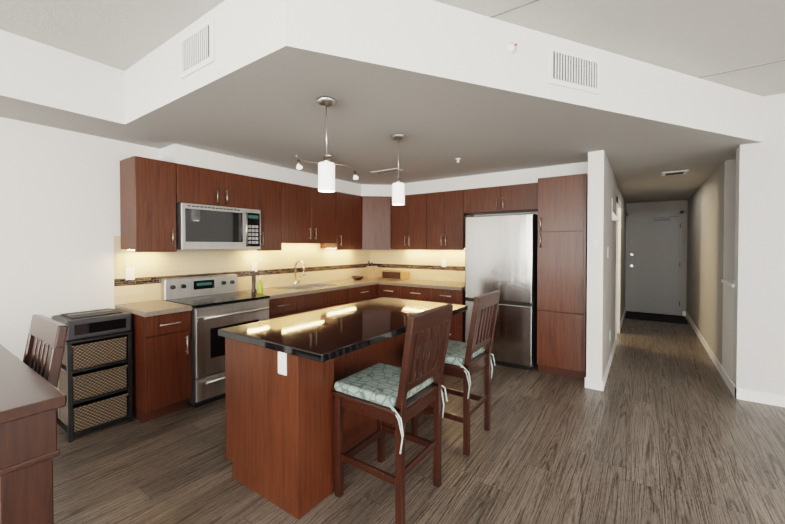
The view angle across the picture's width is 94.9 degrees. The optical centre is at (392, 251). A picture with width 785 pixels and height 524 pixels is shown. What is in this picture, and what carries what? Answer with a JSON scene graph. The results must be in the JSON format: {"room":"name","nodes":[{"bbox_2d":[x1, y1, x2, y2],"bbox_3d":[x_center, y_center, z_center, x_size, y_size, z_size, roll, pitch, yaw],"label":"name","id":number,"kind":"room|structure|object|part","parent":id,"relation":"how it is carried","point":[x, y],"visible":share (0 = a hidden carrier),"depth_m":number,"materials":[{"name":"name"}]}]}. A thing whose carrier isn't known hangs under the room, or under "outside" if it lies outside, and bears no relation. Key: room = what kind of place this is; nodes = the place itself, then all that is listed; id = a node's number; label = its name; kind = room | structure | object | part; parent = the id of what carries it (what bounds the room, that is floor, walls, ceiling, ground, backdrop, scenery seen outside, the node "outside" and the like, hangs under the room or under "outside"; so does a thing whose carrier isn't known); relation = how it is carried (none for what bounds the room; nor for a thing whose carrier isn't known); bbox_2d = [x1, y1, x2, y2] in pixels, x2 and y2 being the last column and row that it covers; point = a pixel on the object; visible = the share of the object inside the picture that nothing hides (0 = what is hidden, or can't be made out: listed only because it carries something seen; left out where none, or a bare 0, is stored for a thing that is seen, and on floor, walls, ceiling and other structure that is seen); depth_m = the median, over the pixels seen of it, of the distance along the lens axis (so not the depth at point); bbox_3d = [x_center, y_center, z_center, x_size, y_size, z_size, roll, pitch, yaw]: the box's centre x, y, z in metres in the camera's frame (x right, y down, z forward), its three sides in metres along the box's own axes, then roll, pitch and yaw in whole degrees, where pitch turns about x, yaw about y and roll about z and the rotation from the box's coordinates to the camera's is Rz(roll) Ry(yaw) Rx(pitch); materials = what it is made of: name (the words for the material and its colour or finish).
{"room":"kitchen","nodes":[
{"label":"kitchen","id":0,"kind":"room"},
{"bbox_2d":[0,117,315,411],"bbox_3d":[-2.799,-0.004,2.816,0.120,2.780,8.530,1,1,35],"label":"wall","id":1,"kind":"structure","parent":0,"point":[59,209],"depth_m":2.87,"materials":[{"name":"white paint"}]},
{"bbox_2d":[120,156,179,251],"bbox_3d":[-2.205,-0.415,3.259,0.330,0.790,0.325,1,1,35],"label":"upper cabinet","id":2,"kind":"object","parent":1,"relation":"attached to","point":[153,192],"depth_m":3.15,"materials":[{"name":"brown wood"}]},
{"bbox_2d":[180,164,259,209],"bbox_3d":[-1.870,-0.637,3.735,0.330,0.360,0.835,1,1,35],"label":"upper cabinet","id":3,"kind":"object","parent":1,"relation":"attached to","point":[198,185],"depth_m":3.62,"materials":[{"name":"brown wood"}]},
{"bbox_2d":[176,203,260,249],"bbox_3d":[-1.820,-0.237,3.705,0.454,0.430,0.825,1,1,35],"label":"microwave","id":4,"kind":"object","parent":3,"relation":"attached to","point":[204,227],"visible":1,"depth_m":3.53,"materials":[{"name":"grey metal"}]},
{"bbox_2d":[114,236,369,304],"bbox_3d":[-1.421,0.143,4.685,0.003,0.610,3.650,1,1,35],"label":"tile backsplash","id":5,"kind":"structure","parent":1,"relation":"attached to","point":[274,269],"depth_m":4.17,"materials":[{"name":"tile"}]},
{"bbox_2d":[125,267,134,279],"bbox_3d":[-2.392,0.202,3.285,0.007,0.115,0.072,1,1,35],"label":"outlet","id":6,"kind":"object","parent":5,"relation":"attached to","point":[129,273],"depth_m":3.28,"materials":[{"name":"white plastic"}]},
{"bbox_2d":[252,262,256,271],"bbox_3d":[-1.660,0.186,4.335,0.007,0.115,0.072,1,1,35],"label":"outlet","id":7,"kind":"object","parent":5,"relation":"attached to","point":[254,264],"depth_m":4.33,"materials":[{"name":"white plastic"}]},
{"bbox_2d":[257,178,283,250],"bbox_3d":[-1.536,-0.430,4.218,0.330,0.790,0.326,1,1,35],"label":"upper cabinet","id":8,"kind":"object","parent":1,"relation":"attached to","point":[271,191],"depth_m":4.14,"materials":[{"name":"brown wood"}]},
{"bbox_2d":[284,182,339,243],"bbox_3d":[-1.175,-0.482,4.734,0.330,0.700,0.925,1,1,35],"label":"upper cabinet","id":9,"kind":"object","parent":1,"relation":"attached to","point":[311,215],"depth_m":4.62,"materials":[{"name":"brown wood"}]},
{"bbox_2d":[160,144,587,196],"bbox_3d":[0.070,-0.911,3.861,3.375,0.178,3.270,1,1,35],"label":"wall","id":10,"kind":"structure","parent":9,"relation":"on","point":[184,155],"depth_m":4.35,"materials":[{"name":"white paint"}]},
{"bbox_2d":[320,192,363,247],"bbox_3d":[-0.752,-0.447,5.342,0.330,0.790,0.544,1,1,35],"label":"upper cabinet","id":11,"kind":"object","parent":1,"relation":"attached to","point":[351,206],"depth_m":5.26,"materials":[{"name":"brown wood"}]},
{"bbox_2d":[360,196,391,249],"bbox_3d":[-0.242,-0.437,5.489,0.326,0.811,0.289,1,1,35],"label":"upper cabinet","id":12,"kind":"object","parent":1,"relation":"attached to","point":[377,209],"depth_m":5.48,"materials":[{"name":"brown wood"}]},
{"bbox_2d":[257,275,262,293],"bbox_3d":[-1.448,0.360,3.946,0.070,0.197,0.060,1,1,35],"label":"soap bottle","id":13,"kind":"object","parent":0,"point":[259,287],"visible":1,"depth_m":3.93,"materials":[{"name":"yellow plastic"}]},
{"bbox_2d":[0,0,762,202],"bbox_3d":[0.670,-1.194,3.165,5.150,0.409,13.100,1,1,35],"label":"ceiling","id":14,"kind":"structure","parent":0,"point":[442,87],"depth_m":2.54,"materials":[{"name":"white paint"}]},
{"bbox_2d":[180,17,213,78],"bbox_3d":[-1.169,-1.204,2.145,0.380,0.250,0.017,1,1,35],"label":"ceiling vent","id":15,"kind":"object","parent":14,"relation":"in","point":[197,49],"visible":0.98,"depth_m":2.12,"materials":[{"name":"white metal"}]},
{"bbox_2d":[296,155,318,169],"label":"track light","id":16,"kind":"object","parent":14,"relation":"attached to","point":[299,166],"depth_m":3.47,"materials":[{"name":"silver metal"}]},
{"bbox_2d":[317,96,335,191],"bbox_3d":[-0.426,-0.684,2.327,0.124,0.585,0.124,1,1,35],"label":"pendant light","id":17,"kind":"object","parent":14,"relation":"hanging from","point":[326,174],"visible":1,"depth_m":2.29,"materials":[{"name":"white glass"}]},
{"bbox_2d":[323,155,333,159],"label":"track light","id":18,"kind":"object","parent":14,"relation":"attached to","point":[330,157],"depth_m":3.72,"materials":[{"name":"silver metal"}]},
{"bbox_2d":[335,164,358,179],"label":"track light","id":19,"kind":"object","parent":14,"relation":"attached to","point":[355,176],"depth_m":3.97,"materials":[{"name":"silver metal"}]},
{"bbox_2d":[371,168,402,173],"bbox_3d":[-0.072,-1.004,4.508,0.400,0.010,0.150,1,1,35],"label":"ceiling vent","id":20,"kind":"object","parent":14,"relation":"in","point":[386,171],"visible":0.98,"depth_m":4.50,"materials":[{"name":"white metal"}]},
{"bbox_2d":[391,134,405,204],"bbox_3d":[0.050,-0.695,3.080,0.124,0.585,0.124,1,1,35],"label":"pendant light","id":21,"kind":"object","parent":14,"relation":"hanging from","point":[398,192],"visible":1,"depth_m":3.04,"materials":[{"name":"white glass"}]},
{"bbox_2d":[507,42,516,53],"bbox_3d":[0.729,-1.234,2.164,0.072,0.072,0.045,0,1,-22],"label":"detector","id":22,"kind":"object","parent":14,"relation":"attached to","point":[511,48],"depth_m":2.17,"materials":[{"name":"white plastic"}]},
{"bbox_2d":[548,45,599,94],"bbox_3d":[1.205,-1.192,2.374,0.460,0.240,0.017,0,1,-22],"label":"ceiling vent","id":23,"kind":"object","parent":14,"relation":"in","point":[572,70],"visible":1,"depth_m":2.36,"materials":[{"name":"white metal"}]},
{"bbox_2d":[661,170,687,175],"bbox_3d":[3.617,-1.005,4.623,0.260,0.012,0.260,1,1,35],"label":"ceiling vent","id":24,"kind":"object","parent":14,"relation":"in","point":[674,173],"visible":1,"depth_m":4.61,"materials":[{"name":"white metal"}]},
{"bbox_2d":[0,0,784,96],"bbox_3d":[1.997,-1.425,2.223,8.700,0.080,13.320,1,1,35],"label":"ceiling","id":25,"kind":"structure","parent":0,"point":[698,38],"depth_m":2.23,"materials":[{"name":"white paint"}]},
{"bbox_2d":[490,0,784,77],"bbox_3d":[1.001,-1.363,0.797,8.500,0.004,5.110,1,1,35],"label":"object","id":26,"kind":"structure","parent":25,"relation":"attached to","point":[699,77],"depth_m":2.12,"materials":[{"name":"grey"}]},
{"bbox_2d":[53,311,784,523],"bbox_3d":[2.031,1.424,2.315,8.700,0.060,13.200,1,1,35],"label":"floor","id":27,"kind":"structure","parent":0,"point":[665,426],"depth_m":2.39,"materials":[{"name":"brown wood"}]},
{"bbox_2d":[0,344,65,523],"bbox_3d":[-2.065,0.957,1.068,1.300,0.910,1.380,1,1,35],"label":"desk","id":28,"kind":"object","parent":27,"relation":"on","point":[32,401],"visible":1,"depth_m":1.21,"materials":[{"name":"brown wood"}]},
{"bbox_2d":[23,314,67,387],"bbox_3d":[-1.738,0.861,1.466,0.460,1.091,0.548,1,1,35],"label":"chair","id":29,"kind":"object","parent":27,"relation":"on","point":[44,349],"visible":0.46,"depth_m":1.60,"materials":[{"name":"brown wood"}]},
{"bbox_2d":[57,331,132,442],"bbox_3d":[-2.406,1.018,2.892,0.415,0.735,0.410,1,1,35],"label":"storage drawers","id":30,"kind":"object","parent":27,"relation":"on","point":[95,379],"visible":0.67,"depth_m":2.76,"materials":[{"name":"black wicker"}]},
{"bbox_2d":[51,309,131,340],"bbox_3d":[-2.398,0.569,2.881,0.402,0.162,0.410,1,1,35],"label":"printer","id":31,"kind":"object","parent":30,"relation":"on","point":[90,324],"visible":0.92,"depth_m":2.77,"materials":[{"name":"black plastic"}]},
{"bbox_2d":[123,311,190,422],"bbox_3d":[-2.109,0.946,3.181,0.600,0.870,0.356,1,1,35],"label":"base cabinet","id":32,"kind":"object","parent":27,"relation":"on","point":[161,365],"depth_m":2.98,"materials":[{"name":"brown wood"}]},
{"bbox_2d":[161,274,269,407],"bbox_3d":[-1.735,0.817,3.604,0.728,1.115,0.760,1,1,35],"label":"range","id":33,"kind":"object","parent":27,"relation":"on","point":[216,302],"visible":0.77,"depth_m":3.33,"materials":[{"name":"grey metal"}]},
{"bbox_2d":[269,295,298,318],"bbox_3d":[-1.451,0.932,4.126,0.600,0.870,0.407,1,1,35],"label":"base cabinet","id":34,"kind":"object","parent":27,"relation":"on","point":[286,306],"depth_m":3.96,"materials":[{"name":"brown wood"}]},
{"bbox_2d":[275,281,350,313],"bbox_3d":[-1.091,0.901,4.641,0.600,0.916,0.850,1,1,35],"label":"base cabinet","id":35,"kind":"object","parent":27,"relation":"on","point":[318,295],"depth_m":4.45,"materials":[{"name":"brown wood"}]},
{"bbox_2d":[251,271,255,293],"bbox_3d":[-1.526,0.333,3.964,0.054,0.250,0.054,1,1,35],"label":"pepper mill","id":36,"kind":"object","parent":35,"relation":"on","point":[253,280],"visible":1,"depth_m":3.95,"materials":[{"name":"brown wood"}]},
{"bbox_2d":[293,260,304,284],"bbox_3d":[-1.205,0.279,4.748,0.211,0.335,0.107,1,1,35],"label":"faucet","id":37,"kind":"object","parent":35,"relation":"on","point":[295,282],"visible":0.96,"depth_m":4.75,"materials":[{"name":"silver metal"}]},
{"bbox_3d":[-1.081,0.536,4.632,0.390,0.187,0.701,1,1,35],"label":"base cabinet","id":38,"kind":"part","parent":35,"relation":"part of","materials":[{"name":"beige stone"}]},
{"bbox_2d":[351,276,363,279],"bbox_3d":[-0.534,0.405,5.528,0.200,0.060,0.200,1,1,35],"label":"wooden bowl","id":39,"kind":"object","parent":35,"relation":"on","point":[357,277],"visible":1,"depth_m":5.47,"materials":[{"name":"brown wood"}]},
{"bbox_2d":[367,261,377,278],"bbox_3d":[-0.326,0.291,5.777,0.160,0.280,0.100,0,1,-15],"label":"knife block","id":40,"kind":"object","parent":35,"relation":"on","point":[372,271],"visible":1,"depth_m":5.73,"materials":[{"name":"brown wood"}]},
{"bbox_2d":[382,269,408,279],"bbox_3d":[0.048,0.363,5.679,0.380,0.140,0.245,1,1,35],"label":"bread box","id":41,"kind":"object","parent":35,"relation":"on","point":[396,274],"visible":0.98,"depth_m":5.58,"materials":[{"name":"brown wood"}]},
{"bbox_2d":[225,325,443,519],"bbox_3d":[-0.292,0.952,2.753,0.680,0.870,1.689,1,1,35],"label":"kitchen island","id":42,"kind":"object","parent":27,"relation":"on","point":[284,375],"depth_m":2.04,"materials":[{"name":"brown wood"}]},
{"bbox_2d":[218,297,467,364],"bbox_3d":[-0.216,0.498,2.698,0.920,0.040,1.740,1,1,35],"label":"island countertop","id":43,"kind":"structure","parent":42,"relation":"on","point":[322,335],"depth_m":2.27,"materials":[{"name":"black stone"}]},
{"bbox_2d":[351,284,378,302],"bbox_3d":[-0.663,0.915,5.255,0.600,0.870,0.648,1,1,35],"label":"base cabinet","id":44,"kind":"object","parent":27,"relation":"on","point":[363,293],"depth_m":5.11,"materials":[{"name":"brown wood"}]},
{"bbox_2d":[379,284,402,298],"bbox_3d":[0.129,0.911,5.470,0.443,0.870,0.600,1,1,35],"label":"base cabinet","id":45,"kind":"object","parent":27,"relation":"on","point":[389,291],"depth_m":5.20,"materials":[{"name":"brown wood"}]},
{"bbox_2d":[331,304,452,523],"bbox_3d":[0.005,0.852,2.086,0.548,1.091,0.488,1,1,35],"label":"stool","id":46,"kind":"object","parent":27,"relation":"on","point":[397,397],"visible":1,"depth_m":1.99,"materials":[{"name":"brown wood"}]},
{"bbox_2d":[403,286,430,301],"bbox_3d":[0.499,0.915,5.212,0.460,0.870,0.600,1,1,35],"label":"base cabinet","id":47,"kind":"object","parent":27,"relation":"on","point":[409,293],"depth_m":4.95,"materials":[{"name":"brown wood"}]},
{"bbox_2d":[431,288,465,341],"bbox_3d":[0.871,0.919,4.952,0.447,0.870,0.600,1,1,35],"label":"base cabinet","id":48,"kind":"object","parent":27,"relation":"on","point":[457,328],"depth_m":4.64,"materials":[{"name":"brown wood"}]},
{"bbox_2d":[411,290,499,455],"bbox_3d":[0.475,0.842,2.734,0.548,1.091,0.488,1,1,35],"label":"stool","id":49,"kind":"object","parent":27,"relation":"on","point":[465,361],"visible":0.71,"depth_m":2.58,"materials":[{"name":"brown wood"}]},
{"bbox_2d":[465,213,537,370],"bbox_3d":[1.411,0.453,4.546,0.815,1.815,0.587,1,1,35],"label":"refrigerator","id":50,"kind":"object","parent":27,"relation":"on","point":[501,253],"visible":0.77,"depth_m":4.24,"materials":[{"name":"grey metal"}]},
{"bbox_2d":[537,173,587,379],"bbox_3d":[1.985,0.271,4.142,0.485,2.190,0.638,1,1,35],"label":"pantry cabinet","id":51,"kind":"object","parent":27,"relation":"on","point":[562,276],"visible":0.96,"depth_m":3.90,"materials":[{"name":"brown wood"}]},
{"bbox_2d":[625,311,687,323],"bbox_3d":[5.269,1.314,7.237,0.980,0.012,0.880,1,1,35],"label":"doormat","id":52,"kind":"object","parent":27,"relation":"on","point":[657,317],"visible":1,"depth_m":7.16,"materials":[{"name":"black"}]},
{"bbox_2d":[738,388,784,406],"bbox_3d":[4.823,1.345,2.261,3.860,0.100,0.012,1,1,35],"label":"baseboard","id":53,"kind":"structure","parent":27,"relation":"on","point":[748,395],"depth_m":3.28,"materials":[{"name":"white"}]},
{"bbox_2d":[420,212,537,281],"bbox_3d":[1.042,-0.041,5.263,3.380,2.780,0.120,1,1,35],"label":"wall","id":54,"kind":"structure","parent":0,"point":[536,213],"depth_m":4.83,"materials":[{"name":"white paint"}]},
{"bbox_2d":[392,193,427,247],"bbox_3d":[0.325,-0.449,5.477,0.622,0.790,0.330,1,1,35],"label":"upper cabinet","id":55,"kind":"object","parent":54,"relation":"attached to","point":[409,220],"depth_m":5.31,"materials":[{"name":"brown wood"}]},
{"bbox_2d":[370,248,464,281],"bbox_3d":[0.437,0.129,5.612,1.930,0.610,0.003,1,1,35],"label":"tile backsplash","id":56,"kind":"structure","parent":54,"relation":"attached to","point":[421,264],"depth_m":5.57,"materials":[{"name":"tile"}]},
{"bbox_2d":[442,259,445,266],"bbox_3d":[0.766,0.170,5.378,0.072,0.115,0.005,1,1,35],"label":"outlet","id":57,"kind":"object","parent":56,"relation":"attached to","point":[443,260],"depth_m":5.37,"materials":[{"name":"white plastic"}]},
{"bbox_2d":[428,190,466,247],"bbox_3d":[0.813,-0.443,5.136,0.568,0.790,0.330,1,1,35],"label":"upper cabinet","id":58,"kind":"object","parent":54,"relation":"attached to","point":[446,218],"depth_m":4.98,"materials":[{"name":"brown wood"}]},
{"bbox_2d":[464,182,537,215],"bbox_3d":[1.458,-0.672,4.683,0.995,0.320,0.330,1,1,35],"label":"upper cabinet","id":59,"kind":"object","parent":54,"relation":"attached to","point":[518,197],"depth_m":4.55,"materials":[{"name":"brown wood"}]},
{"bbox_2d":[586,150,625,379],"bbox_3d":[3.547,-0.048,5.778,0.140,2.780,5.350,1,1,35],"label":"wall","id":60,"kind":"structure","parent":0,"point":[603,188],"depth_m":3.62,"materials":[{"name":"white paint"}]},
{"bbox_2d":[601,339,615,390],"bbox_3d":[2.642,1.313,4.368,0.012,0.100,1.992,1,1,35],"label":"baseboard","id":61,"kind":"structure","parent":60,"relation":"attached to","point":[603,382],"depth_m":4.05,"materials":[{"name":"white"}]},
{"bbox_2d":[612,198,619,220],"bbox_3d":[2.740,-0.518,4.413,0.090,0.280,0.200,1,1,35],"label":"sconce","id":62,"kind":"object","parent":60,"relation":"attached to","point":[615,217],"visible":1,"depth_m":4.35,"materials":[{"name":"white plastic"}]},
{"bbox_2d":[615,197,620,344],"bbox_3d":[3.424,0.279,5.606,0.170,2.130,0.960,1,1,35],"label":"door frame","id":63,"kind":"structure","parent":60,"relation":"attached to","point":[618,261],"depth_m":5.88,"materials":[{"name":"white wood"}]},
{"bbox_2d":[620,307,625,329],"bbox_3d":[4.450,1.274,6.960,0.012,0.100,2.410,1,1,35],"label":"baseboard","id":64,"kind":"structure","parent":60,"relation":"attached to","point":[623,315],"depth_m":6.72,"materials":[{"name":"white"}]},
{"bbox_2d":[626,200,687,315],"bbox_3d":[5.727,-0.075,7.592,8.700,2.780,0.120,1,1,35],"label":"wall","id":65,"kind":"structure","parent":0,"point":[677,205],"depth_m":7.42,"materials":[{"name":"grey paint"}]},
{"bbox_2d":[625,211,683,315],"bbox_3d":[5.503,0.237,7.613,0.995,2.155,0.099,1,1,35],"label":"entry door","id":66,"kind":"structure","parent":65,"relation":"in","point":[654,270],"depth_m":7.62,"materials":[{"name":"grey paint"}]},
{"bbox_2d":[686,93,784,395],"bbox_3d":[6.244,-0.025,4.208,3.980,2.780,4.840,1,1,35],"label":"wall block","id":67,"kind":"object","parent":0,"point":[736,223],"visible":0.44,"depth_m":3.33,"materials":[{"name":"grey paint"}]},
{"bbox_2d":[683,311,737,398],"bbox_3d":[4.592,1.298,5.373,0.040,0.100,4.852,1,1,35],"label":"baseboard","id":68,"kind":"structure","parent":67,"relation":"attached to","point":[734,391],"depth_m":4.29,"materials":[{"name":"white"}]},
{"bbox_2d":[721,279,733,286],"bbox_3d":[3.558,0.328,3.697,0.195,0.030,0.600,1,1,35],"label":"trim","id":69,"kind":"structure","parent":67,"relation":"attached to","point":[729,282],"depth_m":3.77,"materials":[{"name":"white"}]}
]}

